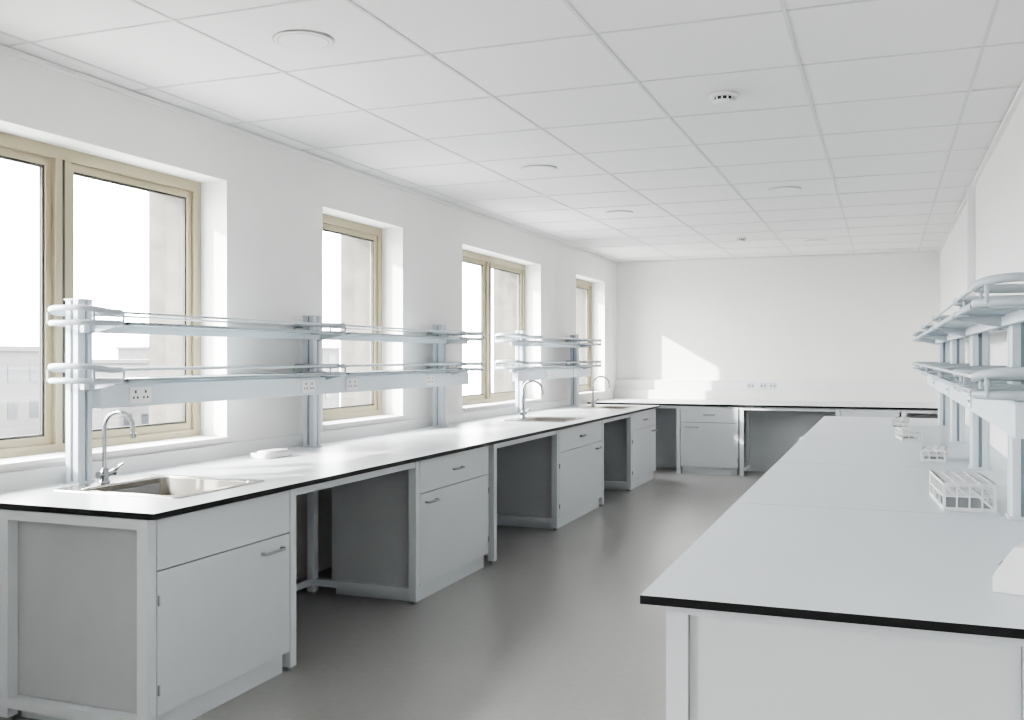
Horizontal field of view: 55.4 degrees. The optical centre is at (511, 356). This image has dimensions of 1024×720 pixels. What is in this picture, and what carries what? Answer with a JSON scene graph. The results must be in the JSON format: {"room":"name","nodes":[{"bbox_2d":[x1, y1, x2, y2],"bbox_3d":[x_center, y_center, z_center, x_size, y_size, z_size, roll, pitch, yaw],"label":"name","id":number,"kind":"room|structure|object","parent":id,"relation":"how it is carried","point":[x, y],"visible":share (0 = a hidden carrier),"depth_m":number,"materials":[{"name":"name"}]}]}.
{"room":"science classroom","nodes":[
{"label":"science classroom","id":0,"kind":"room"},
{"bbox_2d":[0,52,616,579],"bbox_3d":[-1.673,0.043,6.786,0.585,3.114,17.080,0,0,21],"label":"wall","id":1,"kind":"structure","parent":0,"point":[263,205],"depth_m":6.49,"materials":[{"name":"paint"}]},
{"bbox_2d":[0,132,229,469],"bbox_3d":[-2.204,-0.280,4.901,0.280,1.560,2.140,0,0,21],"label":"window","id":2,"kind":"structure","parent":1,"relation":"in","point":[58,166],"depth_m":4.92,"materials":[{"name":"beige wood"}]},
{"bbox_2d":[0,398,569,491],"bbox_3d":[-0.770,0.560,8.298,0.020,0.080,8.970,0,0,21],"label":"backsplash","id":3,"kind":"structure","parent":1,"relation":"attached to","point":[22,479],"depth_m":5.83,"materials":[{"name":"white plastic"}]},
{"bbox_2d":[0,44,617,263],"bbox_3d":[-1.393,-1.377,6.663,0.025,0.025,16.450,0,0,21],"label":"trim","id":4,"kind":"structure","parent":1,"relation":"attached to","point":[4,49],"depth_m":5.87,"materials":[{"name":"paint"}]},
{"bbox_2d":[323,214,404,427],"bbox_3d":[-1.221,-0.280,7.470,0.280,1.560,1.220,0,0,21],"label":"window","id":5,"kind":"structure","parent":1,"relation":"in","point":[372,412],"depth_m":7.91,"materials":[{"name":"beige wood"}]},
{"bbox_2d":[463,250,542,409],"bbox_3d":[-0.174,-0.280,10.206,0.280,1.560,2.220,0,0,21],"label":"window","id":6,"kind":"structure","parent":1,"relation":"in","point":[486,399],"depth_m":10.19,"materials":[{"name":"beige wood"}]},
{"bbox_2d":[576,278,605,395],"bbox_3d":[0.957,-0.280,13.162,0.280,1.560,1.370,0,0,21],"label":"window","id":7,"kind":"structure","parent":1,"relation":"in","point":[585,389],"depth_m":13.73,"materials":[{"name":"beige wood"}]},
{"bbox_2d":[0,467,765,719],"bbox_3d":[0.641,1.550,5.901,4.370,0.100,16.480,0,0,21],"label":"floor","id":8,"kind":"structure","parent":0,"point":[558,627],"depth_m":5.31,"materials":[{"name":"plastic"}]},
{"bbox_2d":[18,483,289,719],"bbox_3d":[-1.547,1.064,4.342,0.777,0.872,0.910,0,0,21],"label":"base cabinet","id":9,"kind":"object","parent":8,"relation":"on","point":[223,571],"visible":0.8,"depth_m":4.00,"materials":[{"name":"grey"}]},
{"bbox_2d":[0,404,659,719],"bbox_3d":[-0.272,1.050,8.108,1.084,0.900,8.970,0,0,21],"label":"lab bench","id":10,"kind":"object","parent":8,"relation":"on","point":[309,470],"visible":0.73,"depth_m":5.01,"materials":[{"name":"white laminate"}]},
{"bbox_2d":[52,474,263,498],"bbox_3d":[-1.629,0.681,4.542,0.710,0.175,0.640,0,0,21],"label":"sink","id":11,"kind":"object","parent":10,"relation":"in","point":[171,486],"visible":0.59,"depth_m":4.74,"materials":[{"name":"silver metal"}]},
{"bbox_2d":[95,410,135,482],"bbox_3d":[-1.851,0.421,4.611,0.209,0.346,0.109,0,0,11],"label":"gooseneck faucet","id":12,"kind":"object","parent":11,"relation":"on","point":[103,475],"visible":1,"depth_m":4.60,"materials":[{"name":"silver metal"}]},
{"bbox_2d":[47,298,484,484],"bbox_3d":[-1.212,0.162,6.690,0.347,0.875,4.730,0,0,21],"label":"shelf","id":13,"kind":"object","parent":10,"relation":"on","point":[85,391],"visible":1,"depth_m":5.48,"materials":[{"name":"white metal"}]},
{"bbox_2d":[250,448,291,458],"bbox_3d":[-1.444,0.578,5.853,0.140,0.042,0.260,0,0,26],"label":"tray","id":14,"kind":"object","parent":10,"relation":"on","point":[277,452],"visible":1,"depth_m":5.77,"materials":[{"name":"white plastic"}]},
{"bbox_2d":[502,416,584,422],"bbox_3d":[0.314,0.681,9.355,0.620,0.175,0.720,0,0,21],"label":"sink","id":15,"kind":"object","parent":10,"relation":"in","point":[528,418],"visible":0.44,"depth_m":9.59,"materials":[{"name":"silver metal"}]},
{"bbox_2d":[520,380,543,417],"bbox_3d":[0.200,0.408,9.525,0.242,0.370,0.117,0,0,21],"label":"gooseneck faucet","id":16,"kind":"object","parent":15,"relation":"on","point":[523,413],"visible":1,"depth_m":9.52,"materials":[{"name":"silver metal"}]},
{"bbox_2d":[495,331,601,413],"bbox_3d":[0.481,0.162,11.112,0.347,0.875,2.960,0,0,21],"label":"shelf","id":17,"kind":"object","parent":10,"relation":"on","point":[521,373],"visible":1,"depth_m":10.50,"materials":[{"name":"white metal"}]},
{"bbox_2d":[583,406,636,408],"bbox_3d":[1.154,0.681,11.550,0.550,0.175,0.600,0,0,21],"label":"sink","id":18,"kind":"object","parent":10,"relation":"in","point":[589,407],"visible":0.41,"depth_m":11.70,"materials":[{"name":"silver metal"}]},
{"bbox_2d":[591,376,609,405],"bbox_3d":[1.068,0.408,11.709,0.242,0.370,0.117,0,0,21],"label":"gooseneck faucet","id":19,"kind":"object","parent":18,"relation":"on","point":[593,402],"visible":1,"depth_m":11.71,"materials":[{"name":"silver metal"}]},
{"bbox_2d":[332,446,488,601],"bbox_3d":[-0.636,1.064,6.555,0.657,0.872,1.100,0,0,21],"label":"base cabinet","id":20,"kind":"object","parent":8,"relation":"on","point":[370,516],"visible":0.75,"depth_m":6.12,"materials":[{"name":"grey"}]},
{"bbox_2d":[497,420,602,528],"bbox_3d":[0.383,1.064,9.217,0.657,0.872,1.380,0,0,21],"label":"base cabinet","id":21,"kind":"object","parent":8,"relation":"on","point":[524,469],"visible":0.69,"depth_m":8.64,"materials":[{"name":"grey"}]},
{"bbox_2d":[604,408,656,489],"bbox_3d":[1.289,1.064,11.585,0.657,0.872,1.200,0,0,21],"label":"base cabinet","id":22,"kind":"object","parent":8,"relation":"on","point":[644,429],"visible":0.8,"depth_m":11.03,"materials":[{"name":"grey"}]},
{"bbox_2d":[681,406,744,475],"bbox_3d":[2.609,1.064,12.666,0.730,0.872,0.657,0,0,21],"label":"base cabinet","id":23,"kind":"object","parent":8,"relation":"on","point":[710,436],"visible":0.87,"depth_m":12.39,"materials":[{"name":"grey"}]},
{"bbox_2d":[587,398,937,475],"bbox_3d":[3.312,1.050,12.881,4.368,0.900,1.529,0,0,21],"label":"lab bench","id":24,"kind":"object","parent":8,"relation":"on","point":[772,428],"visible":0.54,"depth_m":12.71,"materials":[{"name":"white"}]},
{"bbox_2d":[640,416,1023,719],"bbox_3d":[2.329,1.050,5.951,1.251,0.900,7.960,0,0,21],"label":"lab bench","id":25,"kind":"object","parent":8,"relation":"on","point":[836,587],"visible":0.9,"depth_m":2.47,"materials":[{"name":"white laminate"}]},
{"bbox_2d":[891,417,909,428],"bbox_3d":[3.293,0.559,8.269,0.142,0.080,0.292,0,0,21],"label":"test tube rack","id":26,"kind":"object","parent":25,"relation":"on","point":[894,420],"visible":0.91,"depth_m":8.23,"materials":[{"name":"white plastic"}]},
{"bbox_2d":[895,426,921,440],"bbox_3d":[2.901,0.559,7.134,0.142,0.080,0.292,0,0,13],"label":"test tube rack","id":27,"kind":"object","parent":25,"relation":"on","point":[902,433],"visible":1,"depth_m":7.08,"materials":[{"name":"white plastic"}]},
{"bbox_2d":[921,445,947,461],"bbox_3d":[2.468,0.564,5.694,0.132,0.070,0.252,0,0,27],"label":"test tube rack","id":28,"kind":"object","parent":25,"relation":"on","point":[928,453],"visible":1,"depth_m":5.61,"materials":[{"name":"white plastic"}]},
{"bbox_2d":[929,470,996,512],"bbox_3d":[1.836,0.544,3.987,0.192,0.110,0.452,0,0,17],"label":"test tube rack","id":29,"kind":"object","parent":25,"relation":"on","point":[964,501],"visible":1,"depth_m":3.90,"materials":[{"name":"white plastic"}]},
{"bbox_2d":[912,272,1023,519],"bbox_3d":[2.751,0.179,5.971,0.392,0.840,6.940,0,0,21],"label":"shelf","id":30,"kind":"object","parent":25,"relation":"on","point":[993,394],"visible":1,"depth_m":3.64,"materials":[{"name":"white metal"}]},
{"bbox_2d":[993,542,1023,595],"bbox_3d":[1.337,0.538,2.487,0.170,0.123,0.140,0,0,41],"label":"controller","id":31,"kind":"object","parent":25,"relation":"on","point":[1008,578],"visible":1,"depth_m":2.46,"materials":[{"name":"white plastic"}]},
{"bbox_2d":[841,409,899,417],"bbox_3d":[4.402,1.064,11.979,0.660,0.872,0.657,0,0,21],"label":"base cabinet","id":32,"kind":"object","parent":8,"relation":"on","point":[844,412],"visible":0.09,"depth_m":11.71,"materials":[{"name":"grey"}]},
{"bbox_2d":[0,0,1023,261],"bbox_3d":[0.641,-1.452,5.901,4.370,0.124,16.480,0,0,21],"label":"ceiling","id":33,"kind":"structure","parent":0,"point":[884,114],"depth_m":5.25,"materials":[{"name":"tile"}]},
{"bbox_2d":[272,30,333,49],"bbox_3d":[-0.916,-1.387,4.280,0.264,0.007,0.264,0,0,21],"label":"recessed light","id":34,"kind":"object","parent":33,"relation":"in","point":[292,39],"visible":1,"depth_m":4.26,"materials":[{"name":"grey plastic"}]},
{"bbox_2d":[521,165,556,172],"bbox_3d":[0.199,-1.387,7.194,0.264,0.007,0.264,0,0,21],"label":"recessed light","id":35,"kind":"object","parent":33,"relation":"in","point":[533,168],"visible":1,"depth_m":7.15,"materials":[{"name":"grey plastic"}]},
{"bbox_2d":[606,210,632,214],"bbox_3d":[1.036,-1.387,9.379,0.264,0.007,0.264,0,0,21],"label":"recessed light","id":36,"kind":"object","parent":33,"relation":"in","point":[619,212],"visible":1,"depth_m":9.34,"materials":[{"name":"grey plastic"}]},
{"bbox_2d":[709,91,737,105],"bbox_3d":[1.122,-1.365,5.170,0.150,0.050,0.150,0,0,21],"label":"smoke detector","id":37,"kind":"object","parent":33,"relation":"attached to","point":[721,98],"visible":1,"depth_m":5.13,"materials":[{"name":"white plastic"}]},
{"bbox_2d":[736,237,745,241],"bbox_3d":[2.677,-1.370,11.396,0.120,0.040,0.120,0,0,21],"label":"smoke detector","id":38,"kind":"object","parent":33,"relation":"attached to","point":[741,239],"visible":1,"depth_m":11.36,"materials":[{"name":"white plastic"}]},
{"bbox_2d":[769,186,801,191],"bbox_3d":[2.260,-1.387,8.075,0.264,0.007,0.264,0,0,21],"label":"recessed light","id":39,"kind":"object","parent":33,"relation":"in","point":[786,188],"visible":1,"depth_m":8.05,"materials":[{"name":"grey plastic"}]},
{"bbox_2d":[617,251,939,381],"bbox_3d":[3.640,0.043,13.736,4.370,3.114,0.300,0,0,21],"label":"wall","id":40,"kind":"structure","parent":0,"point":[848,318],"depth_m":13.56,"materials":[{"name":"paint"}]},
{"bbox_2d":[614,379,937,402],"bbox_3d":[3.558,0.465,13.521,4.369,0.269,0.160,0,0,21],"label":"backsplash","id":41,"kind":"structure","parent":40,"relation":"attached to","point":[839,391],"depth_m":13.43,"materials":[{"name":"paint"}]},
{"bbox_2d":[618,251,937,263],"bbox_3d":[3.581,-1.377,13.582,4.370,0.025,0.030,0,0,21],"label":"trim","id":42,"kind":"structure","parent":40,"relation":"attached to","point":[929,252],"depth_m":13.50,"materials":[{"name":"paint"}]},
{"bbox_2d":[940,96,1023,457],"bbox_3d":[2.775,0.043,5.084,0.200,3.114,17.080,0,0,21],"label":"wall","id":43,"kind":"structure","parent":0,"point":[1000,187],"depth_m":6.33,"materials":[{"name":"paint"}]},
{"bbox_2d":[967,186,975,362],"bbox_3d":[3.688,-0.532,7.834,0.060,1.664,0.070,0,0,21],"label":"conduit","id":44,"kind":"object","parent":43,"relation":"attached to","point":[971,191],"visible":0.46,"depth_m":7.80,"materials":[{"name":"white plastic"}]},
{"bbox_2d":[938,79,1023,252],"bbox_3d":[2.663,-1.377,5.111,0.030,0.025,16.450,0,0,21],"label":"trim","id":45,"kind":"structure","parent":43,"relation":"attached to","point":[1019,95],"depth_m":6.39,"materials":[{"name":"paint"}]},
{"label":"outside","id":46,"kind":"structure","parent":0,"visible":0},
{"bbox_2d":[340,387,493,406],"bbox_3d":[-153.854,13.650,165.946,394.000,0.300,600.000,0,0,21],"label":"ground","id":47,"kind":"structure","parent":46,"point":[466,390],"depth_m":381.57,"materials":[{"name":"white"}]},
{"bbox_2d":[0,346,38,437],"bbox_3d":[-48.384,6.600,80.616,14.600,15.000,11.600,0,0,21],"label":"building","id":48,"kind":"structure","parent":47,"relation":"on","point":[19,365],"depth_m":80.81,"materials":[{"name":"white"}]},
{"bbox_2d":[92,359,148,428],"bbox_3d":[-49.032,7.800,123.693,24.600,15.000,20.600,0,0,21],"label":"building","id":49,"kind":"structure","parent":47,"relation":"on","point":[98,415],"depth_m":111.76,"materials":[{"name":"white"}]},
{"bbox_2d":[119,406,148,426],"bbox_3d":[-29.590,11.000,90.556,10.600,15.000,8.600,0,0,21],"label":"building","id":50,"kind":"structure","parent":47,"relation":"on","point":[140,414],"depth_m":87.91,"materials":[{"name":"white"}]},
{"bbox_2d":[115,347,340,406],"bbox_3d":[-54.892,5.800,192.320,30.600,15.400,30.600,0,0,21],"label":"building","id":51,"kind":"structure","parent":47,"relation":"on","point":[330,355],"depth_m":195.17,"materials":[{"name":"white"}]},
{"bbox_2d":[323,369,335,407],"bbox_3d":[-24.149,8.800,99.181,8.600,15.000,9.600,0,0,21],"label":"building","id":52,"kind":"structure","parent":47,"relation":"on","point":[327,398],"depth_m":101.11,"materials":[{"name":"white"}]}
]}

